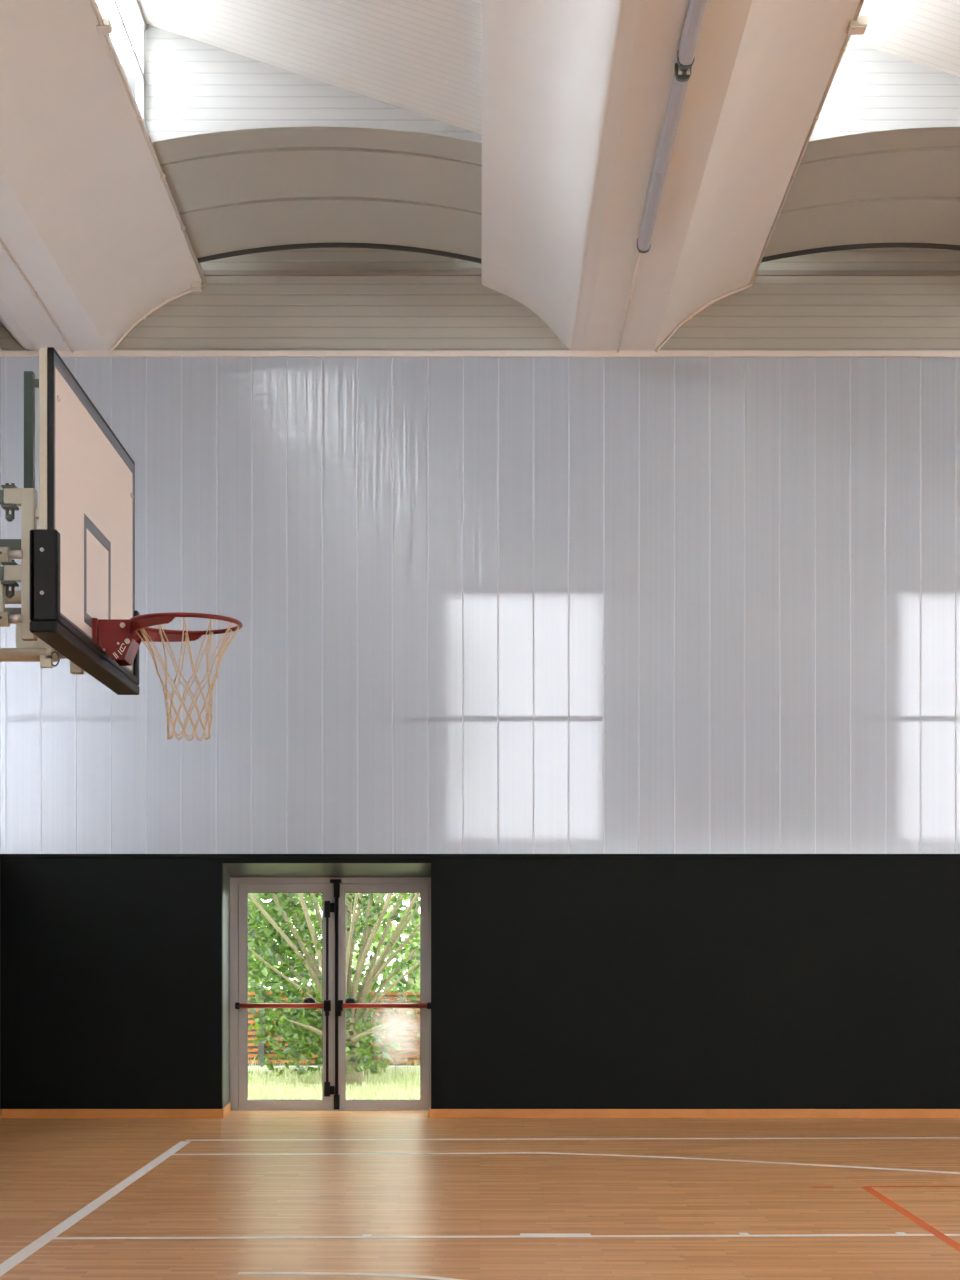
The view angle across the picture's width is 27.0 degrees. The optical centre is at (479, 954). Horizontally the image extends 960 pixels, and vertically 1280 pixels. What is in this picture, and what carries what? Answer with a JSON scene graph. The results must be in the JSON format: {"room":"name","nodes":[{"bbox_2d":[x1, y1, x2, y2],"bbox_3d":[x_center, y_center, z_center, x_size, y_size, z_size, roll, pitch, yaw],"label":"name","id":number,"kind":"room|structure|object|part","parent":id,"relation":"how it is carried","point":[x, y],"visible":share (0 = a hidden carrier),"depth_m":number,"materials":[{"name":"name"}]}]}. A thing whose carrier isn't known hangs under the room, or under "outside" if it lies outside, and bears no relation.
{"room":"indoor basketball court","nodes":[
{"label":"indoor basketball court","id":0,"kind":"room"},
{"bbox_2d":[0,357,0,1108],"bbox_3d":[-4.454,-2.000,4.745,0.093,7.000,27.490,0,0,0],"label":"wall","id":1,"kind":"structure","parent":0,"point":[0,357],"depth_m":18.39,"materials":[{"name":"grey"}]},
{"bbox_2d":[0,347,242,740],"bbox_3d":[-2.715,-1.640,8.574,3.389,1.440,1.872,0,0,0],"label":"basketball hoop","id":2,"kind":"object","parent":1,"relation":"attached to","point":[76,571],"visible":1,"depth_m":8.29,"materials":[{"name":"glass"}]},
{"bbox_3d":[-3.161,-1.545,8.100,2.472,0.048,0.048,0,0,0],"label":"square arm","id":3,"kind":"part","parent":2,"relation":"part of","materials":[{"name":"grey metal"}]},
{"bbox_3d":[-3.161,-1.855,8.100,2.472,0.048,0.048,0,0,0],"label":"square arm","id":4,"kind":"part","parent":2,"relation":"part of","materials":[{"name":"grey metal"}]},
{"bbox_3d":[-2.014,-1.440,8.100,0.172,0.140,0.036,0,0,0],"label":"arm plate","id":5,"kind":"part","parent":2,"relation":"part of","materials":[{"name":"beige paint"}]},
{"bbox_3d":[-3.148,-1.355,8.065,2.497,0.062,0.062,0,0,0],"label":"round arm","id":6,"kind":"part","parent":2,"relation":"part of","materials":[{"name":"beige paint"}]},
{"bbox_3d":[-3.148,-1.615,8.065,2.497,0.062,0.062,0,0,0],"label":"round arm","id":7,"kind":"part","parent":2,"relation":"part of","materials":[{"name":"beige paint"}]},
{"bbox_3d":[-3.161,-1.855,9.060,2.472,0.048,0.048,0,0,0],"label":"square arm","id":8,"kind":"part","parent":2,"relation":"part of","materials":[{"name":"grey metal"}]},
{"bbox_2d":[4,565,20,581],"bbox_3d":[-1.887,-1.545,8.100,0.075,0.066,0.044,0,0,0],"label":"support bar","id":9,"kind":"object","parent":2,"relation":"attached to","point":[12,573],"depth_m":8.08,"materials":[{"name":"beige paint"}]},
{"bbox_2d":[4,488,20,505],"bbox_3d":[-1.887,-1.855,8.100,0.075,0.066,0.044,0,0,0],"label":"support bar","id":10,"kind":"object","parent":2,"relation":"attached to","point":[12,496],"depth_m":8.08,"materials":[{"name":"beige paint"}]},
{"bbox_3d":[-3.161,-1.545,9.060,2.472,0.048,0.048,0,0,0],"label":"square arm","id":11,"kind":"part","parent":2,"relation":"part of","materials":[{"name":"grey metal"}]},
{"bbox_3d":[-3.148,-1.615,9.025,2.497,0.062,0.062,0,0,0],"label":"round arm","id":12,"kind":"part","parent":2,"relation":"part of","materials":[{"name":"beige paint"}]},
{"bbox_3d":[-1.825,-1.580,8.100,0.054,0.610,0.060,0,0,0],"label":"support post","id":13,"kind":"part","parent":2,"relation":"part of","materials":[{"name":"beige metal"}]},
{"bbox_3d":[-1.825,-2.120,8.100,0.038,0.480,0.040,0,0,0],"label":"post","id":14,"kind":"part","parent":2,"relation":"part of","materials":[{"name":"grey metal"}]},
{"bbox_3d":[-3.148,-1.355,9.025,2.497,0.062,0.062,0,0,0],"label":"round arm","id":15,"kind":"part","parent":2,"relation":"part of","materials":[{"name":"beige paint"}]},
{"bbox_3d":[-2.014,-1.440,9.060,0.172,0.140,0.036,0,0,0],"label":"arm plate","id":16,"kind":"part","parent":2,"relation":"part of","materials":[{"name":"beige paint"}]},
{"bbox_3d":[-1.678,-1.815,8.580,0.032,1.030,1.800,0,0,0],"label":"board frame","id":17,"kind":"part","parent":2,"relation":"part of","materials":[{"name":"beige paint"}]},
{"bbox_3d":[-1.825,-1.580,9.060,0.054,0.610,0.060,0,0,0],"label":"support post","id":18,"kind":"part","parent":2,"relation":"part of","materials":[{"name":"beige metal"}]},
{"bbox_3d":[-1.649,-1.805,8.580,0.025,1.058,1.800,0,0,0],"label":"edge trim","id":19,"kind":"part","parent":2,"relation":"part of","materials":[{"name":"black rubber"}]},
{"bbox_2d":[0,0,203,350],"bbox_3d":[-3.770,-6.034,4.710,2.461,0.964,27.420,0,0,0],"label":"ceiling beam","id":20,"kind":"structure","parent":0,"point":[88,217],"depth_m":15.44,"materials":[{"name":"white paint"}]},
{"bbox_2d":[0,239,73,352],"bbox_3d":[-3.740,-5.577,13.680,0.041,0.109,9.360,0,0,0],"label":"cable conduit","id":21,"kind":"object","parent":20,"relation":"attached to","point":[64,339],"visible":1,"depth_m":16.79,"materials":[{"name":"beige plastic"}]},
{"bbox_2d":[96,18,111,33],"bbox_3d":[-2.519,-6.220,13.390,0.100,0.064,0.110,0,0,0],"label":"junction box","id":22,"kind":"object","parent":20,"relation":"attached to","point":[106,28],"visible":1,"depth_m":13.36,"materials":[{"name":"beige paint"}]},
{"bbox_3d":[-2.519,-6.194,13.390,0.090,0.006,0.100,0,0,0],"label":"box lid","id":23,"kind":"part","parent":22,"relation":"part of","materials":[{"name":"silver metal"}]},
{"bbox_2d":[90,0,205,282],"bbox_3d":[-2.523,-6.226,11.655,0.048,0.141,13.310,0,0,0],"label":"cable conduit","id":24,"kind":"object","parent":20,"relation":"attached to","point":[111,47],"visible":1,"depth_m":15.06,"materials":[{"name":"beige plastic"}]},
{"bbox_2d":[108,282,205,352],"bbox_3d":[-2.959,-5.857,18.342,0.901,0.654,0.068,0,0,1],"label":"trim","id":25,"kind":"structure","parent":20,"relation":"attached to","point":[143,316],"depth_m":18.34,"materials":[{"name":"beige plastic"}]},
{"bbox_2d":[191,282,202,291],"bbox_3d":[-2.589,-6.112,18.300,0.100,0.064,0.110,0,0,0],"label":"junction box","id":26,"kind":"object","parent":20,"relation":"attached to","point":[195,286],"visible":1,"depth_m":18.25,"materials":[{"name":"beige paint"}]},
{"bbox_3d":[-2.589,-6.086,18.300,0.090,0.006,0.100,0,0,0],"label":"box lid","id":27,"kind":"part","parent":26,"relation":"part of","materials":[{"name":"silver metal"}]},
{"bbox_2d":[119,57,135,99],"bbox_3d":[5.800,-6.890,17.480,22.800,0.060,4.140,0,0,0],"label":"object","id":28,"kind":"structure","parent":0,"point":[124,61],"depth_m":15.57,"materials":[{"name":"grey"}]},
{"bbox_2d":[138,0,481,134],"bbox_3d":[-1.298,-6.882,3.205,2.723,1.206,24.410,0,0,0],"label":"ceiling","id":29,"kind":"structure","parent":0,"point":[422,57],"depth_m":14.63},
{"bbox_2d":[105,0,146,121],"bbox_3d":[-2.599,-6.842,3.175,0.080,1.105,24.350,0,0,0],"label":"window","id":30,"kind":"structure","parent":29,"relation":"attached to","point":[136,59],"depth_m":15.11,"materials":[{"name":"glass"}]},
{"bbox_3d":[-2.599,-6.842,3.175,0.080,1.105,24.350,0,0,0],"label":"frame","id":31,"kind":"part","parent":30,"relation":"part of","materials":[{"name":"grey metal"}]},
{"bbox_2d":[145,24,481,142],"bbox_3d":[-1.263,-6.705,15.380,2.653,0.959,0.060,0,0,0],"label":"wall","id":32,"kind":"structure","parent":0,"point":[193,87],"depth_m":15.35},
{"bbox_2d":[151,126,481,263],"bbox_3d":[-1.263,-6.456,16.929,2.653,0.565,3.142,0,0,0],"label":"vault","id":33,"kind":"object","parent":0,"point":[286,188],"visible":0.98,"depth_m":16.53,"materials":[{"name":"grey"}]},
{"bbox_3d":[-1.263,-6.319,15.569,2.653,0.195,0.421,0,0,0],"label":"panel","id":34,"kind":"part","parent":33,"relation":"part of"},
{"bbox_3d":[-1.263,-6.310,16.295,2.653,0.195,0.988,0,0,0],"label":"panel","id":35,"kind":"part","parent":33,"relation":"part of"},
{"bbox_3d":[-1.263,-6.301,17.331,2.653,0.195,1.039,0,0,0],"label":"panel","id":36,"kind":"part","parent":33,"relation":"part of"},
{"bbox_2d":[0,248,959,1108],"bbox_3d":[5.650,-2.675,18.448,22.500,8.350,0.103,0,0,0],"label":"wall","id":37,"kind":"structure","parent":0,"point":[483,605],"depth_m":18.40,"materials":[{"name":"grey"}]},
{"bbox_2d":[0,350,959,356],"bbox_3d":[5.995,-5.527,18.635,20.810,0.055,0.530,0,0,0],"label":"ledge","id":38,"kind":"object","parent":37,"relation":"attached to","point":[5,353],"visible":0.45,"depth_m":18.37,"materials":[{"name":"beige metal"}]},
{"bbox_2d":[0,854,959,856],"bbox_3d":[5.995,-0.915,18.389,20.810,0.030,0.022,0,0,0],"label":"strip","id":39,"kind":"object","parent":37,"relation":"attached to","point":[1,855],"visible":1,"depth_m":18.38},
{"bbox_2d":[2,1102,959,1117],"bbox_3d":[5.995,1.458,18.815,20.810,0.083,0.870,0,0,0],"label":"baseboard","id":40,"kind":"structure","parent":37,"relation":"attached to","point":[6,1113],"depth_m":18.39,"materials":[{"name":"orange wood"}]},
{"bbox_2d":[203,270,959,275],"bbox_3d":[5.650,-6.274,18.404,22.500,0.044,0.032,0,0,0],"label":"flashing","id":41,"kind":"object","parent":37,"relation":"attached to","point":[206,272],"depth_m":18.39,"materials":[{"name":"beige"}]},
{"bbox_2d":[0,1110,959,1279],"bbox_3d":[5.995,1.559,5.175,20.810,0.122,28.350,0,0,0],"label":"floor","id":42,"kind":"structure","parent":0,"point":[242,1194],"depth_m":12.17,"materials":[{"name":"brown wood"}]},
{"bbox_2d":[481,0,859,350],"bbox_3d":[1.244,-6.034,4.710,2.461,0.964,27.420,0,0,0],"label":"ceiling beam","id":43,"kind":"structure","parent":0,"point":[575,93],"depth_m":14.45,"materials":[{"name":"white paint"}]},
{"bbox_2d":[616,252,640,352],"bbox_3d":[1.264,-5.551,16.965,0.041,0.048,2.790,0,0,0],"label":"cable conduit","id":44,"kind":"object","parent":43,"relation":"attached to","point":[629,297],"visible":0.91,"depth_m":16.90,"materials":[{"name":"beige plastic"}]},
{"bbox_2d":[637,63,690,252],"bbox_3d":[1.274,-5.531,14.060,0.104,0.133,3.040,0,0,0],"label":"strip light","id":45,"kind":"object","parent":43,"relation":"attached to","point":[679,83],"visible":0.92,"depth_m":13.78,"materials":[{"name":"translucent grey plastic"},{"name":"bright steel"}]},
{"bbox_2d":[638,170,666,250],"bbox_3d":[1.274,-5.501,14.806,0.088,0.060,1.479,0,0,0],"label":"diffuser","id":46,"kind":"object","parent":45,"relation":"attached to","point":[656,186],"depth_m":14.74,"materials":[{"name":"grey plastic"}]},
{"bbox_2d":[655,78,688,174],"bbox_3d":[1.274,-5.514,13.315,0.088,0.060,1.479,0,0,0],"label":"diffuser","id":47,"kind":"object","parent":45,"relation":"attached to","point":[678,88],"depth_m":13.26,"materials":[{"name":"grey plastic"}]},
{"bbox_2d":[678,67,689,74],"bbox_3d":[1.274,-5.548,12.470,0.073,0.110,0.100,0,0,0],"label":"connector","id":48,"kind":"object","parent":43,"relation":"attached to","point":[681,71],"visible":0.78,"depth_m":12.46,"materials":[{"name":"grey metal"}]},
{"bbox_2d":[677,0,706,68],"bbox_3d":[1.274,-5.558,10.820,0.104,0.134,3.160,0,0,0],"label":"strip light","id":49,"kind":"object","parent":43,"relation":"attached to","point":[694,16],"visible":1,"depth_m":11.97,"materials":[{"name":"grey plastic"}]},
{"bbox_2d":[655,281,752,351],"bbox_3d":[2.055,-5.857,18.342,0.901,0.654,0.068,0,0,1],"label":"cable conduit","id":50,"kind":"object","parent":43,"relation":"attached to","point":[690,316],"visible":1,"depth_m":18.34,"materials":[{"name":"beige plastic"}]},
{"bbox_2d":[751,0,864,281],"bbox_3d":[2.491,-6.226,11.655,0.048,0.141,13.310,0,0,0],"label":"cable conduit","id":51,"kind":"object","parent":43,"relation":"attached to","point":[844,48],"visible":1,"depth_m":15.12,"materials":[{"name":"beige plastic"}]},
{"bbox_2d":[846,16,867,34],"bbox_3d":[2.515,-6.199,13.340,0.120,0.077,0.132,0,0,0],"label":"junction box","id":52,"kind":"object","parent":43,"relation":"attached to","point":[858,27],"visible":1,"depth_m":13.28,"materials":[{"name":"beige paint"}]},
{"bbox_3d":[2.515,-6.167,13.340,0.108,0.007,0.120,0,0,0],"label":"box lid","id":53,"kind":"part","parent":52,"relation":"part of","materials":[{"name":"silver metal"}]},
{"bbox_2d":[761,126,959,262],"bbox_3d":[3.751,-6.456,16.929,2.653,0.565,3.142,0,0,0],"label":"vault","id":54,"kind":"object","parent":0,"point":[901,189],"visible":0.93,"depth_m":16.68,"materials":[{"name":"grey paint"}]},
{"bbox_3d":[3.751,-6.301,17.331,2.653,0.195,1.039,0,0,0],"label":"panel","id":55,"kind":"part","parent":54,"relation":"part of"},
{"bbox_3d":[3.751,-6.310,16.295,2.653,0.195,0.988,0,0,0],"label":"panel","id":56,"kind":"part","parent":54,"relation":"part of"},
{"bbox_3d":[3.751,-6.319,15.569,2.653,0.195,0.421,0,0,0],"label":"panel","id":57,"kind":"part","parent":54,"relation":"part of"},
{"bbox_2d":[809,40,959,140],"bbox_3d":[3.751,-6.705,15.380,2.653,0.959,0.060,0,0,0],"label":"wall","id":58,"kind":"structure","parent":0,"point":[871,89],"depth_m":15.35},
{"bbox_2d":[849,0,959,76],"bbox_3d":[3.716,-6.882,3.205,2.723,1.206,24.410,0,0,0],"label":"ceiling","id":59,"kind":"structure","parent":0,"point":[924,32],"depth_m":14.92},
{"bbox_3d":[5.800,-2.750,19.410,22.800,8.700,0.220,0,0,0],"label":"wall","id":60,"kind":"structure","parent":0,"visible":0},
{"bbox_2d":[223,863,430,1107],"bbox_3d":[-1.411,0.297,18.955,2.130,2.406,0.930,0,0,0],"label":"door frame","id":61,"kind":"structure","parent":60,"relation":"in","point":[229,869],"depth_m":18.84,"materials":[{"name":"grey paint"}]},
{"bbox_2d":[230,877,430,1109],"bbox_3d":[-1.411,0.373,19.316,2.010,2.253,0.231,0,0,0],"label":"door","id":62,"kind":"structure","parent":61,"relation":"attached to","point":[334,1004],"depth_m":19.31,"materials":[{"name":"grey metal"}]},
{"bbox_3d":[-1.883,0.402,19.342,0.896,2.177,0.060,0,0,0],"label":"frame","id":63,"kind":"part","parent":62,"relation":"part of","materials":[{"name":"grey metal"}]},
{"bbox_3d":[-1.656,0.458,19.400,0.099,0.093,0.097,0,0,-44],"label":"outside knob","id":64,"kind":"part","parent":62,"relation":"part of","materials":[{"name":"black plastic"}]},
{"bbox_3d":[-1.473,0.420,19.280,0.026,1.885,0.027,0,0,0],"label":"vertical rod","id":65,"kind":"part","parent":62,"relation":"part of","materials":[{"name":"black plastic"}]},
{"bbox_3d":[-1.381,0.386,19.280,0.032,2.203,0.034,0,0,0],"label":"vertical rod","id":66,"kind":"part","parent":62,"relation":"part of","materials":[{"name":"black plastic"}]},
{"bbox_3d":[-1.261,0.458,19.400,0.099,0.093,0.097,0,0,44],"label":"outside knob","id":67,"kind":"part","parent":62,"relation":"part of","materials":[{"name":"black plastic"}]},
{"bbox_3d":[-0.939,0.402,19.342,0.896,2.177,0.060,0,0,0],"label":"frame","id":68,"kind":"part","parent":62,"relation":"part of","materials":[{"name":"grey metal"}]},
{"label":"outside","id":69,"kind":"structure","parent":0,"visible":0},
{"bbox_2d":[248,1051,419,1099],"bbox_3d":[0.000,1.585,44.760,60.000,0.130,50.480,0,0,0],"label":"ground","id":70,"kind":"structure","parent":69,"point":[298,1078],"depth_m":22.27,"materials":[{"name":"green plant"}]},
{"bbox_2d":[248,897,317,989],"bbox_3d":[-3.902,-0.826,33.999,2.636,4.703,1.888,0,0,0],"label":"tree","id":71,"kind":"object","parent":70,"relation":"on","point":[253,955],"visible":0.02,"depth_m":33.89,"materials":[{"name":"green plant"}]},
{"bbox_2d":[248,1066,418,1075],"bbox_3d":[-1.500,1.460,25.300,11.000,0.120,0.300,0,0,0],"label":"kerb","id":72,"kind":"object","parent":70,"relation":"on","point":[260,1067],"depth_m":25.15,"materials":[{"name":"concrete"}]},
{"bbox_2d":[248,893,419,1086],"bbox_3d":[-1.584,-1.435,23.373,3.504,5.950,3.359,0,0,0],"label":"tree","id":73,"kind":"object","parent":70,"relation":"on","point":[282,906],"visible":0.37,"depth_m":22.75,"materials":[{"name":"green plant"}]},
{"bbox_3d":[-2.263,0.247,22.896,1.440,1.970,0.371,0,0,0],"label":"stem","id":74,"kind":"part","parent":73,"relation":"part of","materials":[{"name":"green plant"}]},
{"bbox_3d":[-2.125,0.491,22.259,0.082,1.467,1.531,0,0,43],"label":"stem","id":75,"kind":"part","parent":73,"relation":"part of","materials":[{"name":"green plant"}]},
{"bbox_3d":[-2.185,0.020,22.416,1.341,2.418,0.880,0,0,0],"label":"stem","id":76,"kind":"part","parent":73,"relation":"part of","materials":[{"name":"green plant"}]},
{"bbox_3d":[-1.998,-0.018,22.668,1.260,2.534,0.142,0,0,-17],"label":"stem","id":77,"kind":"part","parent":73,"relation":"part of","materials":[{"name":"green plant"}]},
{"bbox_3d":[-2.020,-0.003,23.054,1.057,2.458,0.127,0,0,28],"label":"stem","id":78,"kind":"part","parent":73,"relation":"part of","materials":[{"name":"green plant"}]},
{"bbox_3d":[-1.838,-0.011,22.477,0.675,2.491,0.738,0,0,0],"label":"stem","id":79,"kind":"part","parent":73,"relation":"part of","materials":[{"name":"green plant"}]},
{"bbox_3d":[-1.775,-0.028,22.871,0.561,2.506,0.115,0,0,23],"label":"stem","id":80,"kind":"part","parent":73,"relation":"part of","materials":[{"name":"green plant"}]},
{"bbox_3d":[-1.531,-0.039,23.037,0.197,2.548,0.652,0,0,-12],"label":"stem","id":81,"kind":"part","parent":73,"relation":"part of","materials":[{"name":"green plant"}]},
{"bbox_3d":[-1.457,-0.022,22.361,0.354,2.502,1.035,0,0,0],"label":"stem","id":82,"kind":"part","parent":73,"relation":"part of","materials":[{"name":"green plant"}]},
{"bbox_3d":[-1.411,-0.009,22.596,0.092,2.468,0.491,0,0,-24],"label":"stem","id":83,"kind":"part","parent":73,"relation":"part of","materials":[{"name":"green plant"}]},
{"bbox_3d":[-1.401,-0.012,22.853,0.591,2.488,0.079,0,0,-21],"label":"stem","id":84,"kind":"part","parent":73,"relation":"part of","materials":[{"name":"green plant"}]},
{"bbox_3d":[-1.237,-0.013,22.479,0.882,2.507,0.741,0,0,0],"label":"stem","id":85,"kind":"part","parent":73,"relation":"part of","materials":[{"name":"green plant"}]},
{"bbox_3d":[-1.278,-0.016,23.115,0.079,2.474,0.908,0,0,38],"label":"stem","id":86,"kind":"part","parent":73,"relation":"part of","materials":[{"name":"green plant"}]},
{"bbox_3d":[-1.149,-0.009,22.833,0.969,2.480,0.130,0,0,0],"label":"stem","id":87,"kind":"part","parent":73,"relation":"part of","materials":[{"name":"green plant"}]},
{"bbox_3d":[-0.995,0.227,22.543,1.233,2.004,0.593,0,0,0],"label":"stem","id":88,"kind":"part","parent":73,"relation":"part of","materials":[{"name":"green plant"}]},
{"bbox_3d":[-1.059,0.027,22.580,1.242,2.423,0.671,0,0,0],"label":"stem","id":89,"kind":"part","parent":73,"relation":"part of","materials":[{"name":"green plant"}]},
{"bbox_3d":[-0.983,0.496,22.465,1.352,1.464,0.137,0,0,35],"label":"stem","id":90,"kind":"part","parent":73,"relation":"part of","materials":[{"name":"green plant"}]},
{"bbox_3d":[-1.034,0.384,22.869,1.260,1.704,0.106,0,0,-10],"label":"stem","id":91,"kind":"part","parent":73,"relation":"part of","materials":[{"name":"green plant"}]},
{"bbox_3d":[-1.027,0.076,23.031,1.345,2.307,0.058,0,0,-28],"label":"stem","id":92,"kind":"part","parent":73,"relation":"part of","materials":[{"name":"green plant"}]},
{"bbox_2d":[248,987,419,1065],"bbox_3d":[-1.500,0.960,25.288,11.000,1.120,0.115,0,0,0],"label":"fence","id":93,"kind":"object","parent":70,"relation":"on","point":[410,1044],"visible":0.04,"depth_m":25.30,"materials":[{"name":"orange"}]},
{"bbox_3d":[-2.760,0.960,25.265,0.070,1.120,0.070,0,0,0],"label":"post","id":94,"kind":"part","parent":93,"relation":"part of","materials":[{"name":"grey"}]},
{"bbox_2d":[248,893,419,991],"bbox_3d":[-2.506,-0.372,27.398,8.167,3.790,1.807,0,0,0],"label":"hedge","id":95,"kind":"object","parent":70,"relation":"on","point":[354,962],"visible":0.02,"depth_m":27.30,"materials":[{"name":"green plant"}]},
{"bbox_2d":[289,893,407,984],"bbox_3d":[-2.720,-1.127,37.981,2.778,5.305,2.031,0,0,0],"label":"tree","id":96,"kind":"object","parent":70,"relation":"on","point":[406,900],"visible":0.02,"depth_m":37.66,"materials":[{"name":"green plant"}]},
{"bbox_2d":[352,893,419,991],"bbox_3d":[-1.170,-0.816,34.019,2.476,4.683,1.815,0,0,0],"label":"tree","id":97,"kind":"object","parent":70,"relation":"on","point":[387,915],"visible":0.02,"depth_m":33.91,"materials":[{"name":"green plant"}]}
]}

